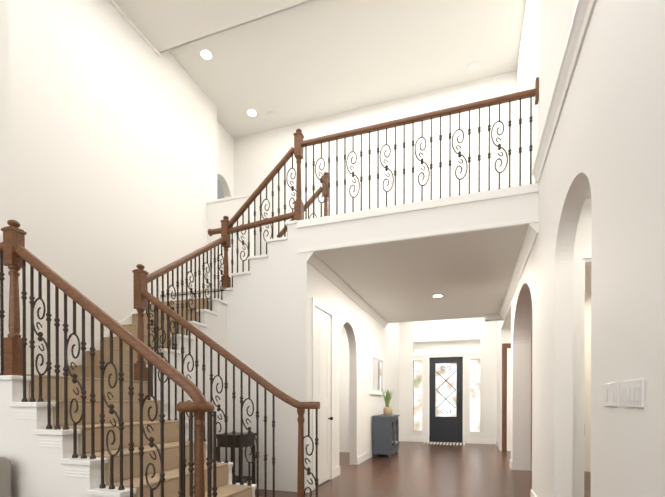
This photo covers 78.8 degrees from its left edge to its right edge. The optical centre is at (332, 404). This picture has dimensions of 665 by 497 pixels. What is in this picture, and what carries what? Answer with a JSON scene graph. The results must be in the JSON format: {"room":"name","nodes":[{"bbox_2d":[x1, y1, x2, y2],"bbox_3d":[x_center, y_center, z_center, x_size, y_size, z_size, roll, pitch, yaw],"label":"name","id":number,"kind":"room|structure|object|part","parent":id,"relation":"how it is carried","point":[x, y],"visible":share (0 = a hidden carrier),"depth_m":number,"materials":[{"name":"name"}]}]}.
{"room":"house entrance hall","nodes":[
{"label":"house entrance hall","id":0,"kind":"room"},
{"bbox_2d":[0,0,9,371],"bbox_3d":[-4.788,-1.981,3.857,4.670,6.250,0.185,0,0,19],"label":"wall","id":1,"kind":"structure","parent":0,"point":[4,129],"depth_m":3.16,"materials":[{"name":"white paint"}]},
{"bbox_2d":[9,0,233,370],"bbox_3d":[-2.777,-2.094,5.757,0.350,6.450,5.050,0,0,19],"label":"wall","id":2,"kind":"structure","parent":0,"point":[121,146],"depth_m":4.98,"materials":[{"name":"white paint"}]},
{"bbox_2d":[108,0,159,56],"bbox_3d":[-2.966,-5.086,4.592,0.030,0.050,2.760,0,0,19],"label":"crown molding","id":3,"kind":"structure","parent":2,"relation":"attached to","point":[133,25],"depth_m":5.44,"materials":[{"name":"white paint"}]},
{"bbox_2d":[206,193,255,282],"bbox_3d":[-1.735,-1.186,6.929,0.870,4.620,0.170,0,0,19],"label":"wall","id":4,"kind":"structure","parent":0,"point":[219,209],"depth_m":6.84,"materials":[{"name":"white paint"}]},
{"bbox_2d":[114,0,525,138],"bbox_3d":[-2.661,-5.250,2.976,9.250,0.300,10.500,0,0,19],"label":"ceiling","id":5,"kind":"structure","parent":0,"point":[289,62],"depth_m":6.03,"materials":[{"name":"white paint"}]},
{"bbox_2d":[200,49,211,59],"bbox_3d":[-1.920,-5.318,6.157,0.178,0.006,0.178,0,0,19],"label":"recessed light","id":6,"kind":"object","parent":5,"relation":"in","point":[206,54],"depth_m":6.15,"materials":[{"name":"white"}]},
{"bbox_2d":[248,110,255,115],"bbox_3d":[-1.475,-5.324,7.400,0.148,0.002,0.148,0,0,19],"label":"recessed light","id":7,"kind":"object","parent":5,"relation":"in","point":[251,113],"visible":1,"depth_m":7.41,"materials":[{"name":"white"}]},
{"bbox_2d":[268,111,274,116],"bbox_3d":[-1.121,-5.315,7.416,0.120,0.030,0.120,0,0,19],"label":"smoke detector","id":8,"kind":"object","parent":5,"relation":"attached to","point":[271,113],"visible":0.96,"depth_m":7.40,"materials":[{"name":"white plastic"}]},
{"bbox_2d":[467,61,480,72],"bbox_3d":[2.224,-5.317,6.381,0.207,0.012,0.207,0,0,19],"label":"ceiling speaker","id":9,"kind":"object","parent":5,"relation":"attached to","point":[474,66],"visible":1,"depth_m":6.36,"materials":[{"name":"white plastic"}]},
{"bbox_2d":[297,252,398,492],"bbox_3d":[0.764,-0.762,8.579,0.158,3.751,7.140,0,0,19],"label":"wall","id":10,"kind":"structure","parent":0,"point":[366,332],"depth_m":6.47,"materials":[{"name":"white paint"}]},
{"bbox_2d":[318,320,326,467],"bbox_3d":[-0.162,-0.090,5.761,0.037,2.418,0.600,0,0,19],"label":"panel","id":11,"kind":"structure","parent":10,"relation":"in","point":[322,396],"depth_m":5.75,"materials":[{"name":"white paint"}]},
{"bbox_3d":[-0.194,-0.141,5.771,0.158,2.545,0.850,0,0,19],"label":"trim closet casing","id":12,"kind":"part","parent":10,"relation":"part of","materials":[{"name":"white paint"}]},
{"bbox_2d":[315,309,332,486],"bbox_3d":[-0.108,-0.089,5.742,0.076,2.418,0.600,0,0,19],"label":"closet door","id":13,"kind":"structure","parent":10,"relation":"in","point":[324,473],"depth_m":5.77,"materials":[{"name":"white paint"}]},
{"bbox_2d":[307,251,387,327],"bbox_3d":[0.510,-1.905,7.496,0.090,0.110,4.939,0,0,19],"label":"crown molding","id":14,"kind":"structure","parent":10,"relation":"attached to","point":[322,267],"depth_m":6.40,"materials":[{"name":"white paint"}]},
{"bbox_2d":[370,351,383,394],"bbox_3d":[0.998,-0.660,9.022,0.035,0.900,1.250,0,0,19],"label":"picture","id":15,"kind":"object","parent":10,"relation":"attached to","point":[376,374],"visible":0.9,"depth_m":8.97,"materials":[{"name":"white paint"}]},
{"bbox_3d":[0.989,-0.660,9.025,0.008,0.700,1.050,0,0,19],"label":"panel","id":16,"kind":"part","parent":15,"relation":"part of","materials":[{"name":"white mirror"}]},
{"bbox_2d":[234,71,516,255],"bbox_3d":[0.499,-3.854,7.375,5.500,2.950,0.150,0,0,19],"label":"wall","id":17,"kind":"structure","parent":0,"point":[258,157],"depth_m":7.12,"materials":[{"name":"white paint"}]},
{"bbox_2d":[204,188,590,471],"bbox_3d":[1.672,-0.465,6.654,8.300,3.180,9.200,0,0,19],"label":"wall","id":18,"kind":"structure","parent":0,"point":[344,395],"depth_m":6.83,"materials":[{"name":"white paint"}]},
{"bbox_2d":[297,187,538,252],"bbox_3d":[0.869,-2.122,4.752,2.800,0.360,0.020,0,0,19],"label":"trim","id":19,"kind":"structure","parent":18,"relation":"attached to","point":[453,230],"depth_m":4.68,"materials":[{"name":"white paint"}]},
{"bbox_2d":[307,436,536,496],"bbox_3d":[0.785,1.071,4.326,2.670,0.140,15.200,0,0,19],"label":"baseboard","id":20,"kind":"structure","parent":18,"relation":"attached to","point":[364,457],"depth_m":9.82,"materials":[{"name":"white paint"}]},
{"bbox_2d":[287,183,538,254],"bbox_3d":[0.675,-2.170,7.437,5.800,0.420,4.940,0,0,19],"label":"wall","id":21,"kind":"structure","parent":0,"point":[512,208],"depth_m":4.72,"materials":[{"name":"white paint"}]},
{"bbox_2d":[313,224,528,322],"bbox_3d":[1.731,-1.902,7.080,2.670,0.109,4.938,0,0,19],"label":"ceiling","id":22,"kind":"structure","parent":0,"point":[468,274],"depth_m":5.97,"materials":[{"name":"white paint"}]},
{"bbox_2d":[255,441,590,496],"bbox_3d":[0.038,1.181,5.902,12.500,0.100,17.700,0,0,19],"label":"floor","id":23,"kind":"structure","parent":0,"point":[414,469],"depth_m":6.32,"materials":[{"name":"brown wood"}]},
{"bbox_2d":[0,457,10,496],"bbox_3d":[-3.422,0.761,2.800,2.150,0.780,0.900,0,0,19],"label":"sofa","id":24,"kind":"object","parent":23,"relation":"on","point":[5,476],"visible":1,"depth_m":2.82,"materials":[{"name":"grey fabric"}]},
{"bbox_2d":[216,432,255,490],"bbox_3d":[-1.231,0.755,5.180,0.380,0.760,0.380,0,0,19],"label":"side table","id":25,"kind":"object","parent":23,"relation":"on","point":[246,436],"visible":0.52,"depth_m":5.06,"materials":[{"name":"black wood"}]},
{"bbox_2d":[0,77,538,496],"bbox_3d":[-0.446,-1.211,4.311,4.999,4.704,4.002,0,0,19],"label":"staircase","id":26,"kind":"structure","parent":23,"relation":"on","point":[151,396],"depth_m":3.83,"materials":[{"name":"white paint"}]},
{"bbox_3d":[-2.365,-0.928,5.112,0.850,1.617,3.720,0,0,19],"label":"skirt trim","id":27,"kind":"part","parent":26,"relation":"part of","materials":[{"name":"white paint"}]},
{"bbox_2d":[372,414,399,457],"bbox_3d":[1.192,0.675,8.949,0.415,0.870,1.020,0,0,19],"label":"base cabinet","id":28,"kind":"object","parent":23,"relation":"on","point":[385,434],"visible":1,"depth_m":8.51,"materials":[{"name":"grey paint"}]},
{"bbox_2d":[382,390,392,414],"bbox_3d":[1.196,-0.049,8.882,0.278,0.579,0.276,0,0,19],"label":"potted plant","id":29,"kind":"object","parent":28,"relation":"on","point":[387,410],"visible":1,"depth_m":8.83,"materials":[{"name":"green plant"}]},
{"bbox_3d":[1.367,0.636,8.889,0.003,0.530,0.800,0,0,19],"label":"panel","id":30,"kind":"part","parent":28,"relation":"part of","materials":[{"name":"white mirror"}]},
{"bbox_2d":[424,442,465,445],"bbox_3d":[3.110,1.090,11.193,1.100,0.012,0.540,0,0,19],"label":"doormat","id":31,"kind":"object","parent":23,"relation":"on","point":[442,443],"visible":1,"depth_m":11.18,"materials":[{"name":"beige fabric"}]},
{"bbox_2d":[399,317,496,442],"bbox_3d":[3.342,-0.782,11.566,3.110,3.750,0.220,0,0,19],"label":"wall","id":32,"kind":"structure","parent":0,"point":[454,335],"depth_m":11.46,"materials":[{"name":"white paint"}]},
{"bbox_2d":[429,357,462,442],"bbox_3d":[3.239,-0.132,11.561,0.920,2.430,0.095,0,0,19],"label":"front door","id":33,"kind":"structure","parent":32,"relation":"in","point":[445,399],"depth_m":11.57,"materials":[{"name":"black paint"}]},
{"bbox_3d":[3.247,-0.412,11.582,0.580,1.530,0.008,0,0,19],"label":"panel","id":34,"kind":"part","parent":33,"relation":"part of","materials":[{"name":"clear glass"}]},
{"bbox_3d":[3.242,-0.412,11.569,0.552,1.356,0.018,0,0,19],"label":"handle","id":35,"kind":"part","parent":33,"relation":"part of","materials":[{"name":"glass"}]},
{"bbox_3d":[3.254,-0.247,11.605,1.840,2.040,0.010,0,0,19],"label":"window sidelight glass","id":36,"kind":"part","parent":32,"relation":"part of","materials":[{"name":"white"}]},
{"bbox_2d":[497,0,664,496],"bbox_3d":[2.262,-2.081,3.801,0.450,6.450,15.200,0,0,19],"label":"wall","id":37,"kind":"structure","parent":0,"point":[607,147],"depth_m":2.29,"materials":[{"name":"white paint"}]},
{"bbox_2d":[502,332,531,471],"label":"doors","id":38,"kind":"structure","parent":37,"relation":"in","point":[505,346],"depth_m":9.61,"materials":[{"name":"brown wood"}]},
{"bbox_2d":[500,222,538,318],"bbox_3d":[2.952,-1.900,6.664,0.090,0.110,4.939,0,0,19],"label":"crown molding","id":39,"kind":"structure","parent":37,"relation":"attached to","point":[533,229],"depth_m":5.37,"materials":[{"name":"white paint"}]},
{"bbox_2d":[532,0,595,183],"bbox_3d":[0.863,-2.389,0.503,0.070,0.130,8.058,0,0,19],"label":"crown molding","id":40,"kind":"structure","parent":37,"relation":"attached to","point":[584,9],"depth_m":2.96,"materials":[{"name":"white paint"}]},
{"bbox_2d":[603,382,616,406],"bbox_3d":[1.419,-0.049,2.060,0.013,0.119,0.205,0,0,19],"label":"switch plate","id":41,"kind":"object","parent":37,"relation":"attached to","point":[609,389],"depth_m":2.06,"materials":[{"name":"white plastic"}]},
{"bbox_2d":[617,379,643,406],"bbox_3d":[1.332,-0.047,1.804,0.013,0.118,0.311,0,0,19],"label":"switch plate","id":42,"kind":"object","parent":37,"relation":"attached to","point":[632,393],"depth_m":1.78,"materials":[{"name":"white plastic"}]},
{"bbox_2d":[572,198,591,496],"bbox_3d":[2.799,-0.354,3.546,1.360,3.000,0.138,0,0,19],"label":"wall","id":43,"kind":"structure","parent":0,"point":[583,239],"depth_m":3.67,"materials":[{"name":"white paint"}]},
{"bbox_3d":[2.681,-0.134,3.588,1.050,2.560,0.138,0,0,19],"label":"trim casing","id":44,"kind":"part","parent":43,"relation":"part of","materials":[{"name":"white paint"}]}
]}

